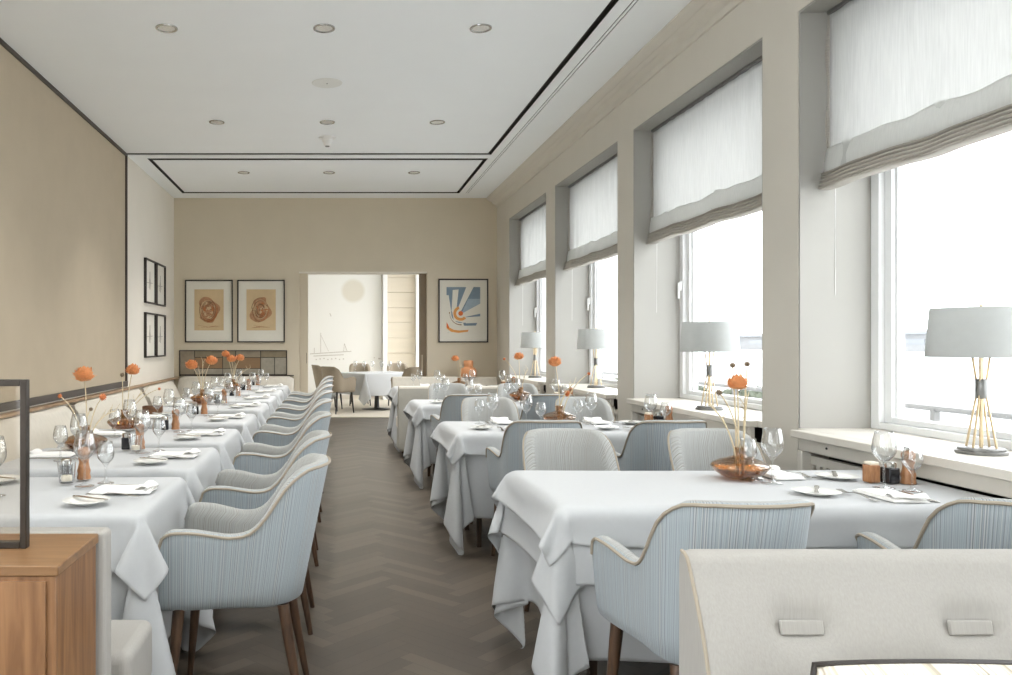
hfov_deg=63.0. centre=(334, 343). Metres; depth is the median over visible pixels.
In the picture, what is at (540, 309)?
window
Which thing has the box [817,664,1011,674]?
tabletop
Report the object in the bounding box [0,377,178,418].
trim
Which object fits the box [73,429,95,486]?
wine glass
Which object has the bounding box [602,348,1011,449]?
sea
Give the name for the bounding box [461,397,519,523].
armchair
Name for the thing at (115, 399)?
banquette
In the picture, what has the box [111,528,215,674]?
tablecloth
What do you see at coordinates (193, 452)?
folded napkin
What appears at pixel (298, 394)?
armchair
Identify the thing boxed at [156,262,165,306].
framed sketch
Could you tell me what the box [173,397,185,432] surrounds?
wine glass
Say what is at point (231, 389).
jar
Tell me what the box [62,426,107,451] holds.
vase
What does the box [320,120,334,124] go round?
recessed light
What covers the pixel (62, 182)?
wall panel
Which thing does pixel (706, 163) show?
blind
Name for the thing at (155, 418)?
water glass
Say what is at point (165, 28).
recessed light
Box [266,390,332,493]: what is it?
armchair
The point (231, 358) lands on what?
stem
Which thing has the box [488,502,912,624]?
tablecloth
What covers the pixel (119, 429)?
plate
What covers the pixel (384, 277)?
trim
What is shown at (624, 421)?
plate
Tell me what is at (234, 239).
wall
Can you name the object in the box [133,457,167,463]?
plate
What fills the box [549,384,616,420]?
windowsill
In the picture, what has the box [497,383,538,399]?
armchair
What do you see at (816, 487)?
butter knife
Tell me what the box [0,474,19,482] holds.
plate
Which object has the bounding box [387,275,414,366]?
panel
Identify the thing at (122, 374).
stem
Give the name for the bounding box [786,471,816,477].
fork
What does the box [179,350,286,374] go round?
panel
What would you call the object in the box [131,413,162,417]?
folded napkin
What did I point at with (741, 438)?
water glass
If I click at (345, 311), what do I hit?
mural panel
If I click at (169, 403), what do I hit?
folded napkin
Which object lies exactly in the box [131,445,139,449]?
candle
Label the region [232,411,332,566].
armchair
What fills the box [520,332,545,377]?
table lamp
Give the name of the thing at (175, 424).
pepper mill
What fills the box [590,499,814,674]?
armchair
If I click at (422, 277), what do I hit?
door
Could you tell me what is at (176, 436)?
plate
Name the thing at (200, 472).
tablecloth
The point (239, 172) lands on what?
recessed light
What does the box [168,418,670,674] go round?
floor
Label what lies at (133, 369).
stem
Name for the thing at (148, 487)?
folded napkin
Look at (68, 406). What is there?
stem
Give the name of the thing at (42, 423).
banquette
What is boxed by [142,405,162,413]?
bowl
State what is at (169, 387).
banquette
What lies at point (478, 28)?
recessed light
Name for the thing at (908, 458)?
pepper mill
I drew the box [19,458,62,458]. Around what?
table knife
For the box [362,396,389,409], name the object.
dining table
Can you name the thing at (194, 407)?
jar
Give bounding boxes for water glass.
[53,425,67,461]
[97,441,114,483]
[109,409,120,437]
[152,418,165,451]
[738,438,756,480]
[901,446,923,492]
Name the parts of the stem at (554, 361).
stem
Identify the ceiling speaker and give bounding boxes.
[312,78,341,87]
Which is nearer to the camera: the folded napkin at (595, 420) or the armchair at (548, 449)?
the armchair at (548, 449)
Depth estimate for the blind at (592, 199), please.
7.94 m
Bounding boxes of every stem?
[58,394,83,444]
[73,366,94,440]
[83,407,92,442]
[87,393,106,447]
[89,404,119,442]
[120,373,124,426]
[124,363,139,426]
[125,388,160,426]
[127,387,147,425]
[185,359,201,393]
[201,357,204,396]
[203,355,217,386]
[221,350,232,378]
[226,355,236,388]
[233,354,243,378]
[451,355,458,377]
[514,352,523,389]
[548,356,561,419]
[557,379,575,419]
[558,391,569,419]
[561,372,590,419]
[704,396,737,475]
[715,389,743,475]
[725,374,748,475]
[729,362,737,475]
[739,389,748,454]
[742,361,750,464]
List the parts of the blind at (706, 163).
head rail, linen panel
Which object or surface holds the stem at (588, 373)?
on the vase at (561, 405)
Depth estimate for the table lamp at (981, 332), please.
3.13 m
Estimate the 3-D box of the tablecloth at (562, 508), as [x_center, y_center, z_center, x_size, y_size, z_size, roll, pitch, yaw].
[1.566,0.653,3.085,1.784,0.212,0.904,0,0,0]
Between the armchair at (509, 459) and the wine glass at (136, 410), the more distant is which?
the armchair at (509, 459)
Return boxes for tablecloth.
[0,447,224,502]
[0,477,194,601]
[57,429,244,469]
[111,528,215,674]
[112,414,260,442]
[163,403,270,425]
[175,396,279,413]
[331,371,402,404]
[387,398,400,451]
[396,386,536,452]
[403,399,524,427]
[403,415,435,488]
[430,421,635,465]
[430,443,493,554]
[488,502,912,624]
[491,470,992,566]
[492,534,669,674]
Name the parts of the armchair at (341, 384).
leg, leg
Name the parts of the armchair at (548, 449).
leg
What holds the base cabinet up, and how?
on the floor at (392, 594)
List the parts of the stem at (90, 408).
stem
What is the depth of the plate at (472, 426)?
5.19 m
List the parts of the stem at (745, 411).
stem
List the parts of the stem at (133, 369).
stem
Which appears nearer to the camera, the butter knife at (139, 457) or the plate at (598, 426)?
the butter knife at (139, 457)
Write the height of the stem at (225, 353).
0.464 m
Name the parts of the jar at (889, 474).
jar lid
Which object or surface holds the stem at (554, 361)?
on the vase at (561, 405)
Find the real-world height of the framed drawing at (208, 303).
0.929 m
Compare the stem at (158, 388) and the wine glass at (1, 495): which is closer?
the wine glass at (1, 495)
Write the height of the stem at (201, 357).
0.421 m
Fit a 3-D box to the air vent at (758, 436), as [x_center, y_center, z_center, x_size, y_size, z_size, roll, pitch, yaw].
[2.510,0.933,5.490,0.220,0.733,1.960,0,0,0]
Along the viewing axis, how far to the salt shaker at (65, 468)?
3.21 m
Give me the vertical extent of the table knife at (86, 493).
0.012 m
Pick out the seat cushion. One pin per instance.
(131, 640)
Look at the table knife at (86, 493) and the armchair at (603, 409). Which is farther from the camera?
the armchair at (603, 409)
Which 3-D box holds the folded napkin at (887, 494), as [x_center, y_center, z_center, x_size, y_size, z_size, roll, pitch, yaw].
[1.988,0.535,2.863,0.124,0.031,0.234,0,0,0]
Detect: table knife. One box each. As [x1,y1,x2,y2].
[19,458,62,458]
[740,471,763,479]
[899,490,939,501]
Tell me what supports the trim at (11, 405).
attached to the wall at (150, 206)
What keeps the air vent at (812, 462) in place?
attached to the wall at (816, 341)
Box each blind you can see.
[515,201,545,285]
[563,154,616,270]
[646,56,761,312]
[818,0,1011,294]
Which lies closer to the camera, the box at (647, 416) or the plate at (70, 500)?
the plate at (70, 500)
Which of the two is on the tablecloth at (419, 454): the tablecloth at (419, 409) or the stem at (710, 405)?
the tablecloth at (419, 409)
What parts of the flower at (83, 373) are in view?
stem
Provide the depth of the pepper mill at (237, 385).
8.40 m
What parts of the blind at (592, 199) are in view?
head rail, linen panel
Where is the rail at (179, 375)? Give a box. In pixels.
[179,375,293,375]
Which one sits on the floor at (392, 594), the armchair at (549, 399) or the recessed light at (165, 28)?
the armchair at (549, 399)
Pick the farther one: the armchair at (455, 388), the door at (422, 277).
the door at (422, 277)
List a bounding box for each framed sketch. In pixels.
[144,257,156,304]
[144,312,156,357]
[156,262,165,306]
[156,314,165,356]
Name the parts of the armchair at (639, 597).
leg, leg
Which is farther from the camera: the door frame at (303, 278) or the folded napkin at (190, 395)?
the door frame at (303, 278)
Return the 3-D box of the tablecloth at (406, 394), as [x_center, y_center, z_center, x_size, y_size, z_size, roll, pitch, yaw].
[1.514,0.892,9.330,1.584,0.815,0.460,0,0,0]
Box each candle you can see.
[61,475,71,480]
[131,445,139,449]
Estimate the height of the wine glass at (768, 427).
0.215 m
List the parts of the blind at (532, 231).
head rail, linen panel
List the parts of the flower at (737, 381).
stem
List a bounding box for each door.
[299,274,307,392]
[419,274,425,376]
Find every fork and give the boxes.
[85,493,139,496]
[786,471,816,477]
[836,489,879,501]
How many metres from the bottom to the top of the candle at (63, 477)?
0.021 m
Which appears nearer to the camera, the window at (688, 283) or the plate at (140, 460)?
the plate at (140, 460)
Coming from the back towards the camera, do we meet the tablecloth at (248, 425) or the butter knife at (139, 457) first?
the tablecloth at (248, 425)
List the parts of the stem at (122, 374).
stem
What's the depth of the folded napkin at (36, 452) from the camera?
3.90 m
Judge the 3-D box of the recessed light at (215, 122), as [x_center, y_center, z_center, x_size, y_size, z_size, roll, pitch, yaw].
[-1.155,-2.174,7.816,0.152,0.036,0.152,0,0,0]
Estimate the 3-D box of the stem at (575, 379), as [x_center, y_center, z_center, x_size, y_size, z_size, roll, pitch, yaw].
[1.575,0.384,5.417,0.136,0.311,0.044,0,0,-11]
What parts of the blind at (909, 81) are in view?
pull cord, head rail, linen panel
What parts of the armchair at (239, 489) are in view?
leg, leg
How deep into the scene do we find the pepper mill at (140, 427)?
4.16 m
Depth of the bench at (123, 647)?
2.17 m
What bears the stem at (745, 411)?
in the vase at (746, 456)
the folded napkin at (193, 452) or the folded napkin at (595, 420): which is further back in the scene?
the folded napkin at (595, 420)
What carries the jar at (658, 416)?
on the tablecloth at (459, 439)
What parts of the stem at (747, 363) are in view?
stem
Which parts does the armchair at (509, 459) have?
leg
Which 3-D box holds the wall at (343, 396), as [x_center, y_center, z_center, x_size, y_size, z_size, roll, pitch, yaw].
[-0.100,-0.340,15.475,6.400,3.320,6.550,0,0,0]
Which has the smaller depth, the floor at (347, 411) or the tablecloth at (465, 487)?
the tablecloth at (465, 487)
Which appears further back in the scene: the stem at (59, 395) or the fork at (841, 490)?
the stem at (59, 395)
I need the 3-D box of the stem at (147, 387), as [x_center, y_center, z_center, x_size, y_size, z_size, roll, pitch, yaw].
[-1.266,0.405,5.129,0.142,0.271,0.029,0,0,-10]
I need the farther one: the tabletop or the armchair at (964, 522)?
the armchair at (964, 522)
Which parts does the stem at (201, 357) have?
stem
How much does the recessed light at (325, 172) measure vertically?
0.036 m
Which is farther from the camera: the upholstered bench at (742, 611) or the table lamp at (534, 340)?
the table lamp at (534, 340)
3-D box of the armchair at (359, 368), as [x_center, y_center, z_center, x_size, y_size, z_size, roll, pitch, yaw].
[0.520,0.854,16.818,0.516,0.872,0.587,0,0,0]
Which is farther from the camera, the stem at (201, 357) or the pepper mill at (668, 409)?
the stem at (201, 357)
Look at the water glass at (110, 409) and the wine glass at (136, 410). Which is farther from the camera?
the water glass at (110, 409)
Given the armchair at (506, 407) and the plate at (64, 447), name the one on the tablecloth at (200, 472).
the plate at (64, 447)
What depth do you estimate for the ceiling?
6.53 m
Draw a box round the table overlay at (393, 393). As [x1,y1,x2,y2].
[387,386,397,405]
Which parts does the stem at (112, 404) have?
stem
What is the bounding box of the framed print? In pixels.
[438,279,487,341]
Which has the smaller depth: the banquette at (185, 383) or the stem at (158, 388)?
the stem at (158, 388)
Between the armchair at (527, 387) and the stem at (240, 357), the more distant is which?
the stem at (240, 357)
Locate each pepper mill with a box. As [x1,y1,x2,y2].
[77,444,90,479]
[134,422,144,448]
[171,407,179,429]
[201,396,207,413]
[221,389,226,402]
[235,383,240,395]
[246,378,250,389]
[256,375,259,384]
[665,404,672,419]
[900,448,916,484]
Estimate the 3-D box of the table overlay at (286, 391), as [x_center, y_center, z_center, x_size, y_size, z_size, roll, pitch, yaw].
[-1.090,0.693,10.306,1.088,0.278,0.908,0,0,0]
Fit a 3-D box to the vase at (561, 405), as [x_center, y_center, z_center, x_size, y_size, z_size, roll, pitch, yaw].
[1.520,0.485,5.420,0.224,0.128,0.224,0,0,29]
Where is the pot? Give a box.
[460,360,476,376]
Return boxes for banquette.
[0,406,80,464]
[75,389,147,434]
[143,381,180,404]
[178,376,293,398]
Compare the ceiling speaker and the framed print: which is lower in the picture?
the framed print
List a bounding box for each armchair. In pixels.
[158,453,330,674]
[199,430,331,634]
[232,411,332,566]
[252,398,332,522]
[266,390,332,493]
[275,384,333,414]
[282,380,333,405]
[288,376,333,398]
[312,365,342,408]
[321,366,355,413]
[349,363,370,405]
[387,363,407,405]
[391,367,418,387]
[428,383,469,473]
[430,394,491,456]
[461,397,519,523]
[486,420,581,555]
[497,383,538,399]
[520,394,574,419]
[522,428,619,611]
[555,397,614,421]
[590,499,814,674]
[615,420,706,470]
[667,428,766,470]
[855,497,1011,548]
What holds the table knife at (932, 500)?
on the tablecloth at (562, 508)
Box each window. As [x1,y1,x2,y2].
[535,278,545,376]
[587,260,616,387]
[678,231,761,410]
[871,165,1011,449]
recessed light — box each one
[155,24,177,32]
[209,120,224,124]
[238,171,249,173]
[313,24,334,32]
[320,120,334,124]
[323,171,334,173]
[408,171,419,173]
[430,120,444,124]
[470,24,491,32]
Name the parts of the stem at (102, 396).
stem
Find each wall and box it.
[0,157,173,419]
[174,198,496,390]
[335,395,381,398]
[497,0,881,470]
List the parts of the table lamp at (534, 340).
lamp shade, stem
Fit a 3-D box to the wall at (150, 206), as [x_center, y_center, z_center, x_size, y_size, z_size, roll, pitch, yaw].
[-2.470,-0.472,3.100,0.150,3.584,18.200,0,0,0]
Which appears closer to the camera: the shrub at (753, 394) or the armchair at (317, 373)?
the shrub at (753, 394)
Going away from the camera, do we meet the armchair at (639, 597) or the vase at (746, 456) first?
the armchair at (639, 597)
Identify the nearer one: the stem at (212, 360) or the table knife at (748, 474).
the table knife at (748, 474)
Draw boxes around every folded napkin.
[30,449,76,456]
[85,428,126,434]
[88,480,157,493]
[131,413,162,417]
[150,448,199,456]
[163,402,191,405]
[186,394,209,397]
[186,428,225,434]
[213,412,245,417]
[235,401,259,405]
[248,394,269,397]
[490,417,512,423]
[582,417,610,423]
[746,465,805,479]
[852,488,929,502]
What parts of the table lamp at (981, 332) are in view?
lamp shade, rod, rod, stem, rod, rod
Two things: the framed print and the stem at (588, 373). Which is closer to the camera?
the stem at (588, 373)
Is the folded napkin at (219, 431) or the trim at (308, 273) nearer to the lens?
the folded napkin at (219, 431)
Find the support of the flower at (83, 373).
on the vase at (80, 426)
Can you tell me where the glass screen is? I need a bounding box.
[0,379,29,548]
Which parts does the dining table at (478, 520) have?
leg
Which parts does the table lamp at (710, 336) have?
rod, rod, stem, lamp shade, rod, rod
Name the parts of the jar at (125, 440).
jar lid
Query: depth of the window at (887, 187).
4.04 m
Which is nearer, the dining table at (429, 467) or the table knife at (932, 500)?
the table knife at (932, 500)
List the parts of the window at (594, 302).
handle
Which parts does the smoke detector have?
plate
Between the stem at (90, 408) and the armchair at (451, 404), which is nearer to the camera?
the stem at (90, 408)
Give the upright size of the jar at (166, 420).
0.085 m
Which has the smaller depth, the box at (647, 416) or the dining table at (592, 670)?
the dining table at (592, 670)
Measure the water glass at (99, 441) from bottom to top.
0.165 m
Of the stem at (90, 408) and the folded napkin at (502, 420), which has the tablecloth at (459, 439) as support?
the folded napkin at (502, 420)
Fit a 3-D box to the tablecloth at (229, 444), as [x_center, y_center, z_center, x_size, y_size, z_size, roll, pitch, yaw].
[-1.090,0.693,4.856,1.088,0.278,0.908,0,0,0]
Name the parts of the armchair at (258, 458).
leg, leg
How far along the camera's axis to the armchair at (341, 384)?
14.64 m
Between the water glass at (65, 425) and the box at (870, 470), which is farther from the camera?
the water glass at (65, 425)
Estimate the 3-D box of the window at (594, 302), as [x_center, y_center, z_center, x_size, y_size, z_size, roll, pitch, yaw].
[2.826,-0.636,7.800,0.148,2.148,1.926,0,0,0]
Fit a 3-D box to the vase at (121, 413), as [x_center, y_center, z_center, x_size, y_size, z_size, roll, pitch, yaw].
[-1.340,0.485,5.100,0.224,0.128,0.224,0,0,10]
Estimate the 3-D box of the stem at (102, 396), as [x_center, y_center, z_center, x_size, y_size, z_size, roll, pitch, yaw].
[-1.220,0.396,4.100,0.104,0.287,0.044,0,0,0]
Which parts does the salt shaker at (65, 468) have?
jar lid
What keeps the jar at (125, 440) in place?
on the tablecloth at (200, 472)
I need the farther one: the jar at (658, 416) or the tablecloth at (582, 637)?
the jar at (658, 416)
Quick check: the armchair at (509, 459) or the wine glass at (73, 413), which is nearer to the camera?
the wine glass at (73, 413)
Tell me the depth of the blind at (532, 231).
10.35 m
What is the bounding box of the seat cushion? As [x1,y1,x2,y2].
[111,620,151,674]
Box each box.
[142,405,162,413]
[644,412,652,419]
[862,461,879,482]
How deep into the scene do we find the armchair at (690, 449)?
3.88 m
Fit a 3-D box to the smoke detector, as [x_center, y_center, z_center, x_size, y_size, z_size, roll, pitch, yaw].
[-0.080,-2.115,8.400,0.180,0.099,0.180,0,0,0]
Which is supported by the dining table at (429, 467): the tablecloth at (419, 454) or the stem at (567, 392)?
the tablecloth at (419, 454)
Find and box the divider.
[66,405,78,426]
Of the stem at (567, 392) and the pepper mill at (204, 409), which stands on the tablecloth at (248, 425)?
the pepper mill at (204, 409)
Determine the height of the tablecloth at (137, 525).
0.278 m
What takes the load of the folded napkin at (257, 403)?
on the tablecloth at (262, 412)
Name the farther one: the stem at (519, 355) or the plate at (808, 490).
the stem at (519, 355)
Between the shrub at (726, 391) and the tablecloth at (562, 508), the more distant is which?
the shrub at (726, 391)
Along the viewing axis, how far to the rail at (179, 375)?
11.86 m
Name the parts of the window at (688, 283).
handle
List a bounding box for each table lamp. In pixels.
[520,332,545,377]
[577,328,615,387]
[679,320,739,410]
[924,304,1011,455]
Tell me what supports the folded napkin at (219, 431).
on the tablecloth at (229, 444)
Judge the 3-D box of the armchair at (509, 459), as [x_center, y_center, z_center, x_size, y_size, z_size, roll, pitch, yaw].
[1.174,0.860,4.632,0.515,0.884,0.587,0,0,1]
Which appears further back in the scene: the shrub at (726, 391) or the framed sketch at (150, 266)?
the shrub at (726, 391)
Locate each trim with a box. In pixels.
[0,38,127,411]
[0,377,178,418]
[299,272,426,274]
[382,275,418,399]
[486,0,743,207]
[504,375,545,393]
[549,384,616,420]
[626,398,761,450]
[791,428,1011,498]
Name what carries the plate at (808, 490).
on the tablecloth at (562, 508)
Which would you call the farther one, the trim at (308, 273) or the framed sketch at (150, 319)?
the trim at (308, 273)
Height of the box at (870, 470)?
0.082 m
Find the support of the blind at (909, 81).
attached to the wall at (816, 341)
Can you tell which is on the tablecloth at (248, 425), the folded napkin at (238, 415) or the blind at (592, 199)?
the folded napkin at (238, 415)
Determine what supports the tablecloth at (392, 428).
on the dining table
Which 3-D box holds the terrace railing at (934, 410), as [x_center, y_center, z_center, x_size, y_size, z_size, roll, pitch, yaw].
[6.000,1.170,11.985,0.060,1.100,28.030,0,0,0]
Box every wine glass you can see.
[0,435,6,496]
[70,413,87,459]
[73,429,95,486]
[134,410,150,453]
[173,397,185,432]
[761,427,783,483]
[871,431,896,489]
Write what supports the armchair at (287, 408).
on the floor at (392, 594)
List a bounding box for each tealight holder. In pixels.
[57,461,75,483]
[128,435,142,451]
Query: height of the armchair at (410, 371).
0.872 m
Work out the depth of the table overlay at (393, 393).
10.07 m
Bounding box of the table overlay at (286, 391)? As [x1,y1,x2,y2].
[210,385,290,399]
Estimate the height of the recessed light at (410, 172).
0.036 m
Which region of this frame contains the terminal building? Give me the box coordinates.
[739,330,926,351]
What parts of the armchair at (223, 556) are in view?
leg, leg, leg, leg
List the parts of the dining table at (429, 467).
leg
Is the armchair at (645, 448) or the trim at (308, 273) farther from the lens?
the trim at (308, 273)
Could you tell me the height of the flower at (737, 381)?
0.418 m
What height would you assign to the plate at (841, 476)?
0.014 m
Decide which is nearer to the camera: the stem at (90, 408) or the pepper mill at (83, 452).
the pepper mill at (83, 452)
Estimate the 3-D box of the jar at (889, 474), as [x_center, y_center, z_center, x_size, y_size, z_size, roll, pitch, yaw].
[2.185,0.507,3.150,0.048,0.085,0.048,0,0,-11]
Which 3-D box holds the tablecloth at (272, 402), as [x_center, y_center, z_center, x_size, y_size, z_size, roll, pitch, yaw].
[-1.090,0.693,8.156,1.088,0.278,0.908,0,0,0]
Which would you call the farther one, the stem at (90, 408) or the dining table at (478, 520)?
the dining table at (478, 520)
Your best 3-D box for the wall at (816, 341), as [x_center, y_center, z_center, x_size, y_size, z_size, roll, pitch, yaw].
[2.670,-0.472,2.950,0.520,3.584,17.900,0,0,0]
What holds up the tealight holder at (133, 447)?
on the tablecloth at (200, 472)
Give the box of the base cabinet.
[0,534,97,674]
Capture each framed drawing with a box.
[185,280,232,341]
[237,280,284,341]
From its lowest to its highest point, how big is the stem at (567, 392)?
0.226 m
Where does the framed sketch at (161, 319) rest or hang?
attached to the wall at (150, 206)
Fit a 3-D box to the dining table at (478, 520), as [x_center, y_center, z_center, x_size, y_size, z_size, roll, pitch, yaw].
[1.565,0.936,5.350,1.548,0.728,0.728,0,0,0]
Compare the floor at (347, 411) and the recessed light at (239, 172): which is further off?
the floor at (347, 411)
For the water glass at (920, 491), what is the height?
0.165 m
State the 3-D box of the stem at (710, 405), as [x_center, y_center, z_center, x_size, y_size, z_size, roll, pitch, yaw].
[1.576,0.374,3.263,0.135,0.331,0.031,0,0,0]
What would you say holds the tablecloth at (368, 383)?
on the dining table at (376, 402)
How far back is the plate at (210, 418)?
5.78 m
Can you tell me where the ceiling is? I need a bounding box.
[0,0,691,197]
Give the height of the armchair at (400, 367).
0.872 m
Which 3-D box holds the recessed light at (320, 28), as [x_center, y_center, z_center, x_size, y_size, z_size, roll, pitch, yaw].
[-0.075,-2.174,5.487,0.152,0.036,0.152,0,0,0]
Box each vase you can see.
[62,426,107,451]
[107,413,142,428]
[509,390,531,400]
[542,405,576,419]
[710,447,770,479]
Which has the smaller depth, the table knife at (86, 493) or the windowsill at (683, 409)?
the table knife at (86, 493)
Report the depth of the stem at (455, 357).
9.83 m
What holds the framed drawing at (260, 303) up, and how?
attached to the wall at (234, 239)
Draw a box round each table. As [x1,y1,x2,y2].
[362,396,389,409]
[427,464,434,475]
[464,518,481,546]
[586,661,596,674]
[810,659,1011,674]
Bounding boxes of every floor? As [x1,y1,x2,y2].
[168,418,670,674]
[330,399,391,417]
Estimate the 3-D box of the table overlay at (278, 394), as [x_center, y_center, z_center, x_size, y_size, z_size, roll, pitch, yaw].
[-1.096,0.693,9.213,1.088,0.278,0.908,0,0,0]
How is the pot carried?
on the upholstered bench at (396, 381)
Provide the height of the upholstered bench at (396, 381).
0.820 m
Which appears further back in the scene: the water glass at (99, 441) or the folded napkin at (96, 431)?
the folded napkin at (96, 431)
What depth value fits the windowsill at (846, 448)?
3.42 m
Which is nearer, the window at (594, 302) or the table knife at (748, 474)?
the table knife at (748, 474)
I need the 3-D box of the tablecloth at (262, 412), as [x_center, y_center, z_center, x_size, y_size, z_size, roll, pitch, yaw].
[-1.096,0.693,7.114,1.088,0.278,0.908,0,0,0]
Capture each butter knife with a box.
[73,495,107,499]
[139,457,166,459]
[814,485,819,492]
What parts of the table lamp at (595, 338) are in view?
stem, lamp shade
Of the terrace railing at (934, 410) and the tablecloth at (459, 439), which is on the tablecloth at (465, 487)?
the tablecloth at (459, 439)
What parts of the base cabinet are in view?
door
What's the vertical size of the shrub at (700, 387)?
1.273 m
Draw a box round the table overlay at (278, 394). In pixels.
[195,390,284,404]
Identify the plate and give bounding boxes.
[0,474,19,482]
[60,445,91,450]
[62,495,109,504]
[113,427,134,430]
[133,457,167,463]
[173,434,200,438]
[206,417,227,419]
[228,405,245,407]
[469,425,493,428]
[594,425,618,428]
[621,420,641,423]
[791,486,841,495]
[814,472,859,479]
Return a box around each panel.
[0,45,124,402]
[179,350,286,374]
[308,275,381,394]
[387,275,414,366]
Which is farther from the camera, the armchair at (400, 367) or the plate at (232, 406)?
the armchair at (400, 367)
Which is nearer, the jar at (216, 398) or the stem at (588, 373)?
the stem at (588, 373)
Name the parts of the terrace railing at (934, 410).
post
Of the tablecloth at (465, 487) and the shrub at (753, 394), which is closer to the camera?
the tablecloth at (465, 487)
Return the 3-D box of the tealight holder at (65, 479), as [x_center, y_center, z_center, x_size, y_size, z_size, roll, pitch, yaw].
[-1.060,0.509,3.160,0.072,0.080,0.072,0,0,0]
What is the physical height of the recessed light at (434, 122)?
0.036 m
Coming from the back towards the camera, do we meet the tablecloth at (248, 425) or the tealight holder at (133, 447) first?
the tablecloth at (248, 425)
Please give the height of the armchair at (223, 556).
0.884 m
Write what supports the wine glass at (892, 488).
on the tablecloth at (562, 508)
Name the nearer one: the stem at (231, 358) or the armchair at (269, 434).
the armchair at (269, 434)
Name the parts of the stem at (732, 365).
stem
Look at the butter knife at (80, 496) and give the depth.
2.76 m
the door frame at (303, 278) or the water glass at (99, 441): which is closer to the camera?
the water glass at (99, 441)
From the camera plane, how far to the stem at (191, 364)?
7.33 m
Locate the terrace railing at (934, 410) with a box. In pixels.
[602,371,1011,438]
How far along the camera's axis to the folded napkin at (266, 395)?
8.10 m
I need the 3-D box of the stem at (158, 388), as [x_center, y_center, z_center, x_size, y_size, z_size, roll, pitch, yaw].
[-1.224,0.409,5.091,0.230,0.262,0.022,0,0,-5]
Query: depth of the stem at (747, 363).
3.27 m
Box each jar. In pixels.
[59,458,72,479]
[121,433,130,449]
[161,416,168,429]
[192,403,198,413]
[214,394,219,402]
[229,388,233,395]
[654,412,663,419]
[880,461,899,483]
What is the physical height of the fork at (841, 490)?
0.012 m
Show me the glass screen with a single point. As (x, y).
(24, 542)
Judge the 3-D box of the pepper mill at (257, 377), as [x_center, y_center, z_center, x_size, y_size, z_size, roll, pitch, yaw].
[-1.020,0.479,10.570,0.056,0.141,0.056,0,0,0]
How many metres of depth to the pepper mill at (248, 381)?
9.45 m
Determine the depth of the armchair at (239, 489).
3.58 m
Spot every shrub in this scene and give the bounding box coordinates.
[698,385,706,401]
[722,388,749,394]
[739,385,761,409]
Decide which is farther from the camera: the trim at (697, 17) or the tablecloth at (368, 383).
the tablecloth at (368, 383)
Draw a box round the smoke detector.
[319,135,335,146]
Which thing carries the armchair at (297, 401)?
on the floor at (392, 594)
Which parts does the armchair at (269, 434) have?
leg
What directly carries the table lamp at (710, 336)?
on the windowsill at (683, 409)
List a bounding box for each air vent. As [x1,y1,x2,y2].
[638,414,761,450]
[797,452,994,497]
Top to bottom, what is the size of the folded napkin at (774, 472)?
0.031 m
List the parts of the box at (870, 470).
box lid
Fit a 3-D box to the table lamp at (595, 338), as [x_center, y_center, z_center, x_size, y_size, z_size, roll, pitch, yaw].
[2.595,0.141,7.950,0.367,0.597,0.367,0,0,-1]
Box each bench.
[0,527,151,674]
[392,377,497,386]
[679,549,1011,674]
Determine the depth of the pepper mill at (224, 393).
7.35 m
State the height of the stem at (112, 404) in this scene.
0.231 m
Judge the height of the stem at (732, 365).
0.464 m

